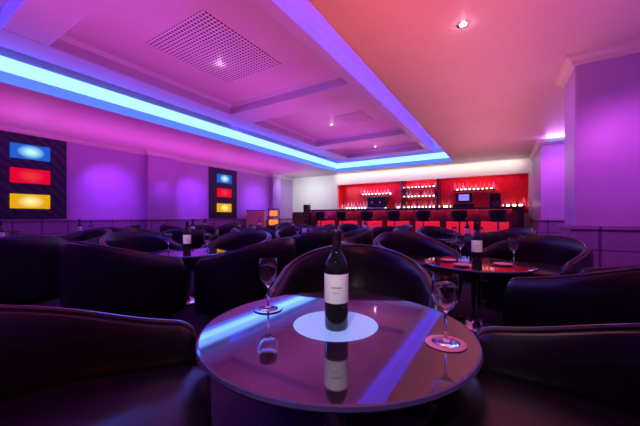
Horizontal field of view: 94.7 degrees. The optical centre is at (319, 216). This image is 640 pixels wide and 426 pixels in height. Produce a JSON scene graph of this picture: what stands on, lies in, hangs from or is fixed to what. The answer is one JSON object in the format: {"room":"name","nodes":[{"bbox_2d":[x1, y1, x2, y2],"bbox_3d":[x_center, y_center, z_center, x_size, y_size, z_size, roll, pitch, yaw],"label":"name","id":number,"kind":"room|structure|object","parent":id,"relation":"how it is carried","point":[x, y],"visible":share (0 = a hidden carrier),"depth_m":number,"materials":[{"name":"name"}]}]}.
{"room":"entertainment venue","nodes":[
{"label":"entertainment venue","id":0,"kind":"room"},
{"bbox_2d":[0,131,292,219],"bbox_3d":[-4.495,-0.760,8.025,0.200,3.200,13.300,0,0,32],"label":"wall","id":1,"kind":"structure","parent":0,"point":[102,183],"depth_m":7.37,"materials":[{"name":"paint"}]},
{"bbox_2d":[0,131,66,218],"bbox_3d":[-5.700,-0.780,5.807,0.090,1.640,1.140,0,0,32],"label":"wall panel","id":2,"kind":"object","parent":1,"relation":"attached to","point":[33,170],"visible":1,"depth_m":5.81,"materials":[{"name":"black"}]},
{"bbox_2d":[0,218,291,235],"bbox_3d":[-4.475,0.448,7.659,0.220,0.785,12.700,0,0,32],"label":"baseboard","id":3,"kind":"structure","parent":1,"relation":"attached to","point":[33,227],"depth_m":6.74,"materials":[{"name":"tile"}]},
{"bbox_2d":[0,124,293,180],"bbox_3d":[-4.464,-1.660,7.653,0.245,0.100,12.700,0,0,32],"label":"trim","id":4,"kind":"structure","parent":1,"relation":"attached to","point":[6,128],"depth_m":7.14,"materials":[{"name":"white paint"}]},
{"bbox_2d":[145,155,176,218],"bbox_3d":[-4.300,-0.435,7.998,0.160,2.550,0.780,0,0,32],"label":"pilaster","id":5,"kind":"object","parent":1,"relation":"attached to","point":[160,172],"visible":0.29,"depth_m":7.90,"materials":[{"name":"paint"}]},
{"bbox_2d":[209,167,236,217],"bbox_3d":[-3.201,-0.780,9.835,0.090,1.640,1.140,0,0,32],"label":"wall panel","id":6,"kind":"object","parent":1,"relation":"attached to","point":[222,182],"visible":1,"depth_m":9.76,"materials":[{"name":"black"}]},
{"bbox_2d":[270,177,280,217],"bbox_3d":[-1.812,-0.435,12.009,0.160,2.550,0.500,0,0,32],"label":"pilaster","id":7,"kind":"object","parent":1,"relation":"attached to","point":[275,182],"visible":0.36,"depth_m":11.89,"materials":[{"name":"paint"}]},
{"bbox_2d":[0,267,502,425],"bbox_3d":[0.014,0.890,5.287,10.950,0.100,14.000,0,0,32],"label":"floor","id":8,"kind":"structure","parent":0,"point":[228,408],"depth_m":1.29,"materials":[{"name":"carpet"}]},
{"bbox_2d":[0,235,65,303],"bbox_3d":[-3.039,0.506,2.964,0.720,0.668,0.810,0,0,36],"label":"tub chair","id":9,"kind":"object","parent":8,"relation":"on","point":[29,264],"visible":0.89,"depth_m":2.78,"materials":[{"name":"black leather"}]},
{"bbox_2d":[59,228,112,243],"bbox_3d":[-3.435,0.506,4.253,0.810,0.668,0.720,0,0,17],"label":"tub chair","id":10,"kind":"object","parent":8,"relation":"on","point":[92,236],"visible":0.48,"depth_m":4.47,"materials":[{"name":"black leather"}]},
{"bbox_2d":[83,227,122,231],"bbox_3d":[-3.923,0.506,5.258,0.720,0.668,0.810,0,0,32],"label":"tub chair","id":11,"kind":"object","parent":8,"relation":"on","point":[113,229],"visible":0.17,"depth_m":5.14,"materials":[{"name":"black leather"}]},
{"bbox_2d":[0,305,210,425],"bbox_3d":[-0.573,0.506,0.516,0.720,0.668,0.810,0,0,-18],"label":"tub chair","id":12,"kind":"object","parent":8,"relation":"on","point":[59,366],"visible":0.98,"depth_m":0.77,"materials":[{"name":"black leather"}]},
{"bbox_2d":[0,366,210,425],"bbox_3d":[-0.525,0.504,0.532,0.620,0.152,0.610,0,0,-18],"label":"seat cushion","id":13,"kind":"object","parent":12,"relation":"on","point":[83,395],"depth_m":0.70,"materials":[{"name":"black leather"}]},
{"bbox_2d":[59,241,185,318],"bbox_3d":[-1.620,0.506,2.380,0.810,0.668,0.720,0,0,27],"label":"tub chair","id":14,"kind":"object","parent":8,"relation":"on","point":[92,277],"visible":0.91,"depth_m":2.08,"materials":[{"name":"black leather"}]},
{"bbox_2d":[122,225,145,229],"bbox_3d":[-4.208,0.506,6.406,0.810,0.668,0.720,0,0,28],"label":"tub chair","id":15,"kind":"object","parent":8,"relation":"on","point":[135,226],"visible":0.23,"depth_m":6.66,"materials":[{"name":"black leather"}]},
{"bbox_2d":[97,231,182,260],"bbox_3d":[-2.089,0.506,3.403,0.720,0.668,0.810,0,0,31],"label":"tub chair","id":16,"kind":"object","parent":8,"relation":"on","point":[145,242],"visible":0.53,"depth_m":3.61,"materials":[{"name":"black leather"}]},
{"bbox_2d":[123,227,159,234],"bbox_3d":[-3.167,0.506,5.385,0.720,0.668,0.810,0,0,-16],"label":"tub chair","id":17,"kind":"object","parent":8,"relation":"on","point":[124,228],"visible":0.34,"depth_m":5.55,"materials":[{"name":"black leather"}]},
{"bbox_2d":[160,224,180,232],"bbox_3d":[-3.602,0.506,7.383,0.810,0.668,0.720,0,0,35],"label":"tub chair","id":18,"kind":"object","parent":8,"relation":"on","point":[163,227],"visible":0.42,"depth_m":7.05,"materials":[{"name":"black leather"}]},
{"bbox_2d":[159,228,212,266],"bbox_3d":[-2.199,0.506,4.835,0.810,0.668,0.720,0,0,-15],"label":"tub chair","id":19,"kind":"object","parent":8,"relation":"on","point":[197,241],"visible":0.38,"depth_m":4.56,"materials":[{"name":"black leather"}]},
{"bbox_2d":[147,248,226,306],"bbox_3d":[-1.332,0.595,2.956,0.766,0.490,0.766,0,0,32],"label":"round table","id":20,"kind":"object","parent":8,"relation":"on","point":[195,252],"visible":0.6,"depth_m":2.92,"materials":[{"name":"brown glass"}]},
{"bbox_2d":[164,233,171,251],"bbox_3d":[-1.535,0.256,2.988,0.073,0.188,0.073,0,0,32],"label":"wine glass","id":21,"kind":"object","parent":20,"relation":"on","point":[168,236],"visible":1,"depth_m":2.96,"materials":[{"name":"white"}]},
{"bbox_2d":[183,221,190,251],"bbox_3d":[-1.331,0.197,2.956,0.075,0.307,0.076,0,0,-24],"label":"wine bottle","id":22,"kind":"object","parent":20,"relation":"on","point":[186,233],"visible":0.98,"depth_m":2.93,"materials":[{"name":"black glass"}]},
{"bbox_2d":[203,233,210,251],"bbox_3d":[-1.144,0.256,2.993,0.073,0.188,0.073,0,0,32],"label":"wine glass","id":23,"kind":"object","parent":20,"relation":"on","point":[207,236],"visible":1,"depth_m":2.97,"materials":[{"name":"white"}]},
{"bbox_2d":[195,225,218,240],"bbox_3d":[-2.609,0.506,6.385,0.810,0.668,0.720,0,0,-15],"label":"tub chair","id":24,"kind":"object","parent":8,"relation":"on","point":[213,230],"visible":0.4,"depth_m":6.61,"materials":[{"name":"black leather"}]},
{"bbox_2d":[216,224,239,235],"bbox_3d":[-2.447,0.506,7.637,0.720,0.668,0.810,0,0,32],"label":"tub chair","id":25,"kind":"object","parent":8,"relation":"on","point":[223,229],"visible":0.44,"depth_m":7.30,"materials":[{"name":"black leather"}]},
{"bbox_2d":[199,230,271,258],"bbox_3d":[-0.981,0.506,3.721,0.810,0.668,0.720,0,0,25],"label":"tub chair","id":26,"kind":"object","parent":8,"relation":"on","point":[237,240],"visible":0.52,"depth_m":3.94,"materials":[{"name":"black leather"}]},
{"bbox_2d":[219,226,255,237],"bbox_3d":[-1.618,0.506,5.771,0.720,0.668,0.810,0,0,-12],"label":"tub chair","id":27,"kind":"object","parent":8,"relation":"on","point":[251,227],"visible":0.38,"depth_m":5.59,"materials":[{"name":"black leather"}]},
{"bbox_2d":[194,237,295,317],"bbox_3d":[-0.579,0.506,2.632,0.720,0.668,0.810,0,0,23],"label":"tub chair","id":28,"kind":"object","parent":8,"relation":"on","point":[223,282],"visible":0.82,"depth_m":2.28,"materials":[{"name":"black leather"}]},
{"bbox_2d":[230,228,272,239],"bbox_3d":[-1.040,0.506,4.645,0.720,0.668,0.810,0,0,-12],"label":"tub chair","id":29,"kind":"object","parent":8,"relation":"on","point":[233,230],"visible":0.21,"depth_m":4.47,"materials":[{"name":"black leather"}]},
{"bbox_2d":[246,210,266,226],"bbox_3d":[-2.246,0.300,10.455,0.640,1.080,0.480,0,0,0],"label":"base cabinet","id":30,"kind":"object","parent":8,"relation":"on","point":[253,216],"visible":0.53,"depth_m":10.24,"materials":[{"name":"pink"}]},
{"bbox_2d":[248,224,274,239],"bbox_3d":[-1.501,0.506,7.697,0.720,0.668,0.810,0,0,-12],"label":"tub chair","id":31,"kind":"object","parent":8,"relation":"on","point":[271,231],"visible":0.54,"depth_m":7.35,"materials":[{"name":"black leather"}]},
{"bbox_2d":[267,209,279,226],"bbox_3d":[-1.653,0.275,10.463,0.404,1.130,0.360,0,0,0],"label":"display stand","id":32,"kind":"object","parent":8,"relation":"on","point":[271,213],"visible":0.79,"depth_m":10.34,"materials":[{"name":"brown wood"}]},
{"bbox_2d":[275,223,297,231],"bbox_3d":[-0.920,0.506,8.633,0.810,0.668,0.720,0,0,-15],"label":"tub chair","id":33,"kind":"object","parent":8,"relation":"on","point":[280,225],"visible":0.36,"depth_m":8.81,"materials":[{"name":"black leather"}]},
{"bbox_2d":[274,226,313,238],"bbox_3d":[-0.459,0.506,5.582,0.810,0.668,0.720,0,0,-15],"label":"tub chair","id":34,"kind":"object","parent":8,"relation":"on","point":[286,231],"visible":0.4,"depth_m":5.78,"materials":[{"name":"black leather"}]},
{"bbox_2d":[292,212,310,225],"bbox_3d":[-0.581,0.330,11.110,0.720,1.020,0.631,0,0,32],"label":"base cabinet","id":35,"kind":"object","parent":8,"relation":"on","point":[298,217],"visible":0.38,"depth_m":10.81,"materials":[{"name":"brown wood"}]},
{"bbox_2d":[303,205,310,211],"bbox_3d":[-0.488,-0.321,11.070,0.200,0.280,0.200,0,0,32],"label":"wall speaker","id":36,"kind":"object","parent":35,"relation":"on","point":[305,207],"visible":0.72,"depth_m":11.00,"materials":[{"name":"black plastic"}]},
{"bbox_2d":[291,231,344,257],"bbox_3d":[-0.050,0.506,4.031,0.810,0.668,0.720,0,0,-15],"label":"tub chair","id":37,"kind":"object","parent":8,"relation":"on","point":[306,242],"visible":0.23,"depth_m":3.69,"materials":[{"name":"black leather"}]},
{"bbox_2d":[314,211,326,225],"bbox_3d":[0.026,0.330,9.813,0.401,1.020,0.415,0,0,37],"label":"bar stool","id":38,"kind":"object","parent":8,"relation":"on","point":[319,216],"visible":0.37,"depth_m":9.65,"materials":[{"name":"black leather"}]},
{"bbox_2d":[315,225,343,232],"bbox_3d":[0.241,0.506,6.616,0.720,0.668,0.810,0,0,-12],"label":"tub chair","id":39,"kind":"object","parent":8,"relation":"on","point":[322,228],"visible":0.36,"depth_m":6.29,"materials":[{"name":"black leather"}]},
{"bbox_2d":[324,223,335,229],"bbox_3d":[0.070,0.506,8.018,0.720,0.668,0.810,0,0,-12],"label":"tub chair","id":40,"kind":"object","parent":8,"relation":"on","point":[331,226],"visible":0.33,"depth_m":7.85,"materials":[{"name":"black leather"}]},
{"bbox_2d":[195,292,482,425],"bbox_3d":[0.050,0.594,0.963,0.846,0.492,0.846,0,0,32],"label":"round table","id":41,"kind":"object","parent":8,"relation":"on","point":[288,358],"visible":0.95,"depth_m":0.74,"materials":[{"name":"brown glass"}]},
{"bbox_2d":[254,304,282,313],"bbox_3d":[-0.196,0.348,1.116,0.108,0.004,0.108,0,0,32],"label":"coaster","id":42,"kind":"object","parent":41,"relation":"on","point":[280,308],"visible":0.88,"depth_m":1.09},
{"bbox_2d":[258,257,277,310],"bbox_3d":[-0.196,0.252,1.116,0.073,0.188,0.073,0,0,32],"label":"wine glass","id":43,"kind":"object","parent":42,"relation":"on","point":[268,267],"visible":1,"depth_m":1.09,"materials":[{"name":"clear glass"}]},
{"bbox_2d":[324,230,347,331],"bbox_3d":[0.051,0.195,0.926,0.075,0.307,0.076,0,0,3],"label":"wine bottle","id":44,"kind":"object","parent":41,"relation":"on","point":[336,265],"visible":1,"depth_m":0.90,"materials":[{"name":"black glass"}]},
{"bbox_2d":[425,335,466,351],"bbox_3d":[0.346,0.348,0.815,0.108,0.004,0.108,0,0,32],"label":"coaster","id":45,"kind":"object","parent":41,"relation":"on","point":[463,346],"visible":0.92,"depth_m":0.79,"materials":[{"name":"pink"}]},
{"bbox_2d":[431,272,459,347],"bbox_3d":[0.346,0.252,0.815,0.073,0.188,0.073,0,0,32],"label":"wine glass","id":46,"kind":"object","parent":45,"relation":"on","point":[445,287],"visible":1,"depth_m":0.79,"materials":[{"name":"clear glass"}]},
{"bbox_2d":[336,211,347,223],"bbox_3d":[0.705,0.330,9.392,0.401,1.020,0.415,0,0,42],"label":"bar stool","id":47,"kind":"object","parent":8,"relation":"on","point":[340,215],"visible":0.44,"depth_m":9.22,"materials":[{"name":"black leather"}]},
{"bbox_2d":[337,223,362,231],"bbox_3d":[0.822,0.506,7.552,0.810,0.668,0.720,0,0,-15],"label":"tub chair","id":48,"kind":"object","parent":8,"relation":"on","point":[346,227],"visible":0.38,"depth_m":7.80,"materials":[{"name":"black leather"}]},
{"bbox_2d":[264,244,448,412],"bbox_3d":[0.176,0.506,1.565,0.810,0.668,0.720,0,0,8],"label":"tub chair","id":49,"kind":"object","parent":8,"relation":"on","point":[375,270],"visible":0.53,"depth_m":1.72,"materials":[{"name":"black leather"}]},
{"bbox_2d":[317,289,404,299],"bbox_3d":[0.169,0.504,1.515,0.610,0.152,0.620,0,0,8],"label":"seat cushion","id":50,"kind":"object","parent":49,"relation":"on","point":[395,293],"depth_m":1.69,"materials":[{"name":"black leather"}]},
{"bbox_2d":[341,227,372,244],"bbox_3d":[0.531,0.506,4.967,0.720,0.668,0.810,0,0,-12],"label":"tub chair","id":51,"kind":"object","parent":8,"relation":"on","point":[364,235],"visible":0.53,"depth_m":4.69,"materials":[{"name":"black leather"}]},
{"bbox_2d":[360,211,373,226],"bbox_3d":[1.429,0.330,8.943,0.401,1.020,0.415,0,0,27],"label":"bar stool","id":52,"kind":"object","parent":8,"relation":"on","point":[368,215],"visible":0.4,"depth_m":8.78,"materials":[{"name":"black leather"}]},
{"bbox_2d":[372,226,396,240],"bbox_3d":[1.231,0.506,6.002,0.810,0.668,0.720,0,0,-15],"label":"tub chair","id":53,"kind":"object","parent":8,"relation":"on","point":[377,231],"visible":0.25,"depth_m":5.66,"materials":[{"name":"black leather"}]},
{"bbox_2d":[341,239,433,277],"bbox_3d":[0.455,0.506,2.281,0.720,0.668,0.810,0,0,2],"label":"tub chair","id":54,"kind":"object","parent":8,"relation":"on","point":[343,241],"visible":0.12,"depth_m":2.13,"materials":[{"name":"black leather"}]},
{"bbox_2d":[387,211,401,226],"bbox_3d":[2.150,0.330,8.496,0.401,1.020,0.415,0,0,44],"label":"bar stool","id":55,"kind":"object","parent":8,"relation":"on","point":[392,215],"visible":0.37,"depth_m":8.33,"materials":[{"name":"black leather"}]},
{"bbox_2d":[396,224,412,231],"bbox_3d":[1.812,0.506,6.938,0.720,0.668,0.810,0,0,-12],"label":"tub chair","id":56,"kind":"object","parent":8,"relation":"on","point":[408,227],"visible":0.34,"depth_m":7.01,"materials":[{"name":"black leather"}]},
{"bbox_2d":[307,206,520,234],"bbox_3d":[2.418,0.290,9.209,6.360,1.100,0.720,0,0,32],"label":"bar counter","id":57,"kind":"object","parent":8,"relation":"on","point":[440,217],"depth_m":8.45,"materials":[{"name":"brown wood"}]},
{"bbox_2d":[307,206,520,210],"bbox_3d":[2.428,-0.236,9.226,6.360,0.048,0.680,0,0,32],"label":"countertop","id":58,"kind":"structure","parent":57,"relation":"on","point":[519,207],"depth_m":8.50,"materials":[{"name":"grey stone"}]},
{"bbox_2d":[373,232,461,294],"bbox_3d":[0.947,0.506,3.123,0.810,0.668,0.720,0,0,-16],"label":"tub chair","id":59,"kind":"object","parent":8,"relation":"on","point":[418,248],"visible":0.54,"depth_m":3.31,"materials":[{"name":"black leather"}]},
{"bbox_2d":[393,228,446,245],"bbox_3d":[1.507,0.506,4.624,0.720,0.668,0.810,0,0,-4],"label":"tub chair","id":60,"kind":"object","parent":8,"relation":"on","point":[395,229],"visible":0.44,"depth_m":4.28,"materials":[{"name":"black leather"}]},
{"bbox_2d":[415,210,430,225],"bbox_3d":[2.831,0.330,8.073,0.401,1.020,0.415,0,0,31],"label":"bar stool","id":61,"kind":"object","parent":8,"relation":"on","point":[421,215],"visible":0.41,"depth_m":7.91,"materials":[{"name":"black leather"}]},
{"bbox_2d":[416,226,464,246],"bbox_3d":[2.184,0.506,5.475,0.810,0.668,0.720,0,0,-9],"label":"tub chair","id":62,"kind":"object","parent":8,"relation":"on","point":[437,232],"visible":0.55,"depth_m":5.70,"materials":[{"name":"black leather"}]},
{"bbox_2d":[440,237,455,240],"bbox_3d":[2.316,0.595,4.682,0.766,0.490,0.766,0,0,32],"label":"round table","id":63,"kind":"object","parent":8,"relation":"on","point":[448,238],"visible":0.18,"depth_m":4.66,"materials":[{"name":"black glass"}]},
{"bbox_2d":[464,220,469,235],"bbox_3d":[2.317,0.197,4.646,0.075,0.307,0.076,0,0,27],"label":"wine bottle","id":64,"kind":"object","parent":63,"relation":"on","point":[467,227],"visible":0.8,"depth_m":4.62,"materials":[{"name":"black"}]},
{"bbox_2d":[384,206,525,227],"bbox_3d":[3.229,0.270,10.080,6.220,1.140,0.455,0,0,32],"label":"bar","id":65,"kind":"object","parent":8,"relation":"on","point":[520,211],"visible":0.02,"depth_m":8.33,"materials":[{"name":"brown wood"}]},
{"bbox_2d":[367,196,388,208],"bbox_3d":[2.151,-0.539,10.960,0.720,0.477,0.405,0,0,32],"label":"coffee machine","id":66,"kind":"object","parent":65,"relation":"on","point":[377,202],"visible":0.94,"depth_m":10.82,"materials":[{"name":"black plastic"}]},
{"bbox_2d":[453,193,474,206],"bbox_3d":[4.608,-0.530,9.439,0.600,0.460,0.340,0,0,32],"label":"till","id":67,"kind":"object","parent":65,"relation":"on","point":[463,198],"visible":0.82,"depth_m":9.36,"materials":[{"name":"black plastic"}]},
{"bbox_2d":[456,193,471,202],"bbox_3d":[4.584,-0.611,9.401,0.480,0.300,0.030,0,0,32],"label":"monitor","id":68,"kind":"object","parent":67,"relation":"on","point":[460,197],"depth_m":9.39,"materials":[{"name":"black plastic"}]},
{"bbox_2d":[489,193,500,206],"bbox_3d":[5.338,-0.510,8.985,0.300,0.420,0.321,0,0,32],"label":"loudspeaker","id":69,"kind":"object","parent":65,"relation":"on","point":[494,198],"visible":0.92,"depth_m":8.86,"materials":[{"name":"black plastic"}]},
{"bbox_2d":[451,210,467,233],"bbox_3d":[3.595,0.330,7.599,0.401,1.020,0.415,0,0,36],"label":"bar stool","id":70,"kind":"object","parent":8,"relation":"on","point":[459,216],"visible":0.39,"depth_m":7.44,"materials":[{"name":"black leather"}]},
{"bbox_2d":[424,256,538,334],"bbox_3d":[1.200,0.595,2.256,0.766,0.490,0.766,0,0,32],"label":"round table","id":71,"kind":"object","parent":8,"relation":"on","point":[476,322],"visible":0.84,"depth_m":2.22,"materials":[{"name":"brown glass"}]},
{"bbox_2d":[440,258,455,261],"bbox_3d":[1.019,0.344,2.345,0.124,0.013,0.124,0,0,32],"label":"coaster","id":72,"kind":"object","parent":71,"relation":"on","point":[442,259],"visible":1,"depth_m":2.35,"materials":[{"name":"pink"}]},
{"bbox_2d":[456,236,464,257],"bbox_3d":[1.207,0.256,2.534,0.073,0.188,0.073,0,0,32],"label":"wine glass","id":73,"kind":"object","parent":71,"relation":"on","point":[460,240],"visible":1,"depth_m":2.51,"materials":[{"name":"clear glass"}]},
{"bbox_2d":[452,263,470,266],"bbox_3d":[1.016,0.344,2.112,0.124,0.013,0.124,0,0,32],"label":"coaster","id":74,"kind":"object","parent":71,"relation":"on","point":[455,264],"visible":1,"depth_m":2.12,"materials":[{"name":"pink"}]},
{"bbox_2d":[471,223,481,262],"bbox_3d":[1.200,0.197,2.256,0.075,0.307,0.076,0,0,28],"label":"wine bottle","id":75,"kind":"object","parent":71,"relation":"on","point":[476,240],"visible":1,"depth_m":2.23,"materials":[{"name":"black glass"}]},
{"bbox_2d":[494,262,512,265],"bbox_3d":[1.328,0.344,2.141,0.124,0.013,0.124,0,0,32],"label":"coaster","id":76,"kind":"object","parent":71,"relation":"on","point":[495,263],"visible":1,"depth_m":2.15,"materials":[{"name":"pink"}]},
{"bbox_2d":[508,238,518,262],"bbox_3d":[1.493,0.256,2.275,0.073,0.188,0.073,0,0,32],"label":"wine glass","id":77,"kind":"object","parent":71,"relation":"on","point":[513,243],"visible":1,"depth_m":2.25,"materials":[{"name":"clear glass"}]},
{"bbox_2d":[450,231,522,279],"bbox_3d":[2.223,0.506,3.869,0.810,0.668,0.720,0,0,7],"label":"tub chair","id":78,"kind":"object","parent":8,"relation":"on","point":[488,238],"visible":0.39,"depth_m":3.58,"materials":[{"name":"black leather"}]},
{"bbox_2d":[488,209,506,230],"bbox_3d":[4.317,0.330,7.152,0.401,1.020,0.415,0,0,44],"label":"bar stool","id":79,"kind":"object","parent":8,"relation":"on","point":[495,215],"visible":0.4,"depth_m":7.00,"materials":[{"name":"black leather"}]},
{"bbox_2d":[500,227,536,236],"bbox_3d":[3.091,0.506,4.825,0.720,0.668,0.810,0,0,-10],"label":"tub chair","id":80,"kind":"object","parent":8,"relation":"on","point":[524,231],"visible":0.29,"depth_m":4.87,"materials":[{"name":"black leather"}]},
{"bbox_2d":[427,323,639,425],"bbox_3d":[0.527,0.506,0.445,0.720,0.668,0.810,0,0,34],"label":"tub chair","id":81,"kind":"object","parent":8,"relation":"on","point":[572,375],"visible":0.93,"depth_m":0.72,"materials":[{"name":"black leather"}]},
{"bbox_2d":[427,373,639,425],"bbox_3d":[0.486,0.504,0.473,0.620,0.152,0.610,0,0,34],"label":"seat cushion","id":82,"kind":"object","parent":81,"relation":"on","point":[489,399],"depth_m":0.68,"materials":[{"name":"black leather"}]},
{"bbox_2d":[482,235,593,306],"bbox_3d":[1.920,0.506,2.641,0.720,0.668,0.810,0,0,-28],"label":"tub chair","id":83,"kind":"object","parent":8,"relation":"on","point":[554,255],"visible":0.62,"depth_m":2.69,"materials":[{"name":"black leather"}]},
{"bbox_2d":[483,262,562,284],"bbox_3d":[1.876,0.504,2.618,0.620,0.152,0.610,0,0,-28],"label":"seat cushion","id":84,"kind":"object","parent":83,"relation":"on","point":[545,268],"depth_m":2.52,"materials":[{"name":"black leather"}]},
{"bbox_2d":[503,265,639,326],"bbox_3d":[1.518,0.506,1.539,0.810,0.668,0.720,0,0,-24],"label":"tub chair","id":85,"kind":"object","parent":8,"relation":"on","point":[598,295],"visible":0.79,"depth_m":1.36,"materials":[{"name":"black leather"}]},
{"bbox_3d":[-4.598,0.595,5.677,0.766,0.490,0.766,0,0,32],"label":"round table","id":86,"kind":"object","parent":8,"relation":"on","visible":0},
{"bbox_2d":[77,219,81,231],"bbox_3d":[-4.597,0.197,5.640,0.075,0.307,0.076,0,0,-39],"label":"wine bottle","id":87,"kind":"object","parent":86,"relation":"on","point":[79,225],"visible":0.8,"depth_m":5.62,"materials":[{"name":"black glass"}]},
{"bbox_3d":[-3.690,0.595,3.442,0.766,0.490,0.766,0,0,32],"label":"round table","id":88,"kind":"object","parent":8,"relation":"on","visible":0},
{"bbox_2d":[0,221,4,236],"bbox_3d":[-3.688,0.197,3.406,0.076,0.307,0.075,0,0,43],"label":"wine bottle","id":89,"kind":"object","parent":88,"relation":"on","point":[2,230],"visible":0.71,"depth_m":3.40,"materials":[{"name":"black"}]},
{"bbox_3d":[-0.255,0.595,4.806,0.766,0.490,0.766,0,0,32],"label":"round table","id":90,"kind":"object","parent":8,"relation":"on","visible":0},
{"bbox_2d":[302,220,306,232],"bbox_3d":[-0.253,0.197,4.770,0.075,0.307,0.076,0,0,-3],"label":"wine bottle","id":91,"kind":"object","parent":90,"relation":"on","point":[304,227],"visible":0.77,"depth_m":4.75,"materials":[{"name":"black glass"}]},
{"bbox_2d":[0,0,639,177],"bbox_3d":[-0.118,-1.985,5.074,10.750,0.550,12.900,0,0,32],"label":"ceiling","id":92,"kind":"structure","parent":0,"point":[485,90],"depth_m":3.81,"materials":[{"name":"paint"}]},
{"bbox_2d":[0,56,335,171],"bbox_3d":[-2.018,-1.877,6.989,0.013,0.325,9.950,0,0,32],"label":"light","id":93,"kind":"object","parent":92,"relation":"attached to","point":[9,65],"visible":1,"depth_m":5.00,"materials":[{"name":"blue"}]},
{"bbox_2d":[0,0,432,161],"bbox_3d":[-0.156,-2.060,6.075,3.130,0.200,8.440,0,0,32],"label":"ceiling","id":94,"kind":"structure","parent":92,"relation":"attached to","point":[281,29],"depth_m":4.03,"materials":[{"name":"paint"}]},
{"bbox_2d":[146,10,281,82],"bbox_3d":[-1.337,-2.136,3.877,1.100,0.008,1.280,0,0,32],"label":"ceiling vent","id":95,"kind":"object","parent":94,"relation":"in","point":[201,41],"visible":1,"depth_m":3.73,"materials":[{"name":"white metal"}]},
{"bbox_2d":[58,35,418,153],"bbox_3d":[-0.043,-2.115,5.963,2.500,0.050,7.610,0,0,32],"label":"trim","id":96,"kind":"structure","parent":94,"relation":"attached to","point":[65,38],"depth_m":4.91,"materials":[{"name":"white paint"}]},
{"bbox_2d":[336,111,372,123],"bbox_3d":[0.746,-2.136,6.362,0.600,0.008,0.600,0,0,32],"label":"ceiling vent","id":97,"kind":"object","parent":94,"relation":"in","point":[360,116],"visible":1,"depth_m":6.32,"materials":[{"name":"white metal"}]},
{"bbox_2d":[336,152,451,171],"bbox_3d":[2.345,-1.867,10.135,4.080,0.305,0.013,0,0,32],"label":"light","id":98,"kind":"object","parent":92,"relation":"attached to","point":[434,157],"visible":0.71,"depth_m":10.00,"materials":[{"name":"blue"}]},
{"bbox_2d":[456,20,469,28],"bbox_3d":[1.268,-1.706,2.614,0.110,0.008,0.110,0,0,32],"label":"recessed light","id":99,"kind":"object","parent":92,"relation":"in","point":[465,23],"visible":1,"depth_m":2.61,"materials":[{"name":"silver metal"}]},
{"bbox_2d":[293,158,531,227],"bbox_3d":[2.495,-0.460,10.879,8.670,2.600,0.120,0,0,32],"label":"wall","id":100,"kind":"structure","parent":0,"point":[320,192],"depth_m":10.70,"materials":[{"name":"white paint"}]},
{"bbox_2d":[339,173,528,212],"bbox_3d":[3.562,-0.700,10.541,6.440,1.280,0.430,0,0,32],"label":"wall","id":101,"kind":"structure","parent":0,"point":[510,186],"depth_m":10.14,"materials":[{"name":"red paint"}]},
{"bbox_2d":[359,193,391,195],"bbox_3d":[2.122,-0.875,11.387,1.200,0.090,0.350,0,0,32],"label":"shelf","id":102,"kind":"object","parent":101,"relation":"attached to","point":[375,194],"visible":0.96,"depth_m":11.39,"materials":[{"name":"white glass"}]},
{"bbox_2d":[401,181,406,207],"bbox_3d":[3.063,-0.795,10.762,0.060,0.990,0.480,0,0,32],"label":"trim","id":103,"kind":"structure","parent":101,"relation":"attached to","point":[403,183],"depth_m":10.61,"materials":[{"name":"brown wood"}]},
{"bbox_2d":[404,186,436,189],"bbox_3d":[3.592,-1.055,10.475,1.100,0.090,0.350,0,0,32],"label":"shelf","id":104,"kind":"object","parent":101,"relation":"attached to","point":[422,187],"visible":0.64,"depth_m":10.45,"materials":[{"name":"white glass"}]},
{"bbox_2d":[404,195,436,198],"bbox_3d":[3.592,-0.725,10.475,1.100,0.090,0.350,0,0,32],"label":"shelf","id":105,"kind":"object","parent":101,"relation":"attached to","point":[429,196],"visible":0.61,"depth_m":10.35,"materials":[{"name":"white glass"}]},
{"bbox_2d":[437,179,440,207],"bbox_3d":[4.083,-0.795,10.129,0.060,0.990,0.480,0,0,32],"label":"trim","id":106,"kind":"structure","parent":101,"relation":"attached to","point":[438,180],"depth_m":9.93,"materials":[{"name":"brown wood"}]},
{"bbox_2d":[453,188,495,191],"bbox_3d":[5.002,-0.895,9.600,1.220,0.090,0.350,0,0,32],"label":"shelf","id":107,"kind":"object","parent":101,"relation":"attached to","point":[474,189],"visible":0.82,"depth_m":9.49,"materials":[{"name":"white glass"}]},
{"bbox_2d":[532,142,564,219],"bbox_3d":[6.286,-0.435,7.174,1.680,2.550,2.420,0,0,32],"label":"wall","id":108,"kind":"structure","parent":0,"point":[548,164],"depth_m":6.51,"materials":[{"name":"paint"}]},
{"bbox_2d":[529,137,564,160],"bbox_3d":[6.196,-1.660,7.109,1.765,0.100,2.385,0,0,32],"label":"trim","id":109,"kind":"structure","parent":108,"relation":"attached to","point":[538,143],"depth_m":6.57,"materials":[{"name":"white paint"}]},
{"bbox_2d":[530,219,564,235],"bbox_3d":[6.213,0.448,7.113,1.740,0.785,2.360,0,0,32],"label":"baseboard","id":110,"kind":"structure","parent":108,"relation":"attached to","point":[542,226],"depth_m":6.50,"materials":[{"name":"tile"}]},
{"bbox_2d":[565,52,639,226],"bbox_3d":[3.238,-0.435,3.181,0.850,2.550,0.620,0,0,32],"label":"wall","id":111,"kind":"structure","parent":0,"point":[602,97],"depth_m":3.02,"materials":[{"name":"paint"}]},
{"bbox_2d":[555,39,639,88],"bbox_3d":[3.238,-1.660,3.181,1.020,0.100,0.790,0,0,32],"label":"trim","id":112,"kind":"structure","parent":111,"relation":"attached to","point":[570,61],"depth_m":3.02,"materials":[{"name":"white paint"}]},
{"bbox_2d":[558,224,639,267],"bbox_3d":[3.238,0.467,3.181,0.970,0.746,0.740,0,0,32],"label":"wainscoting","id":113,"kind":"structure","parent":111,"relation":"attached to","point":[611,246],"depth_m":2.97,"materials":[{"name":"paint"}]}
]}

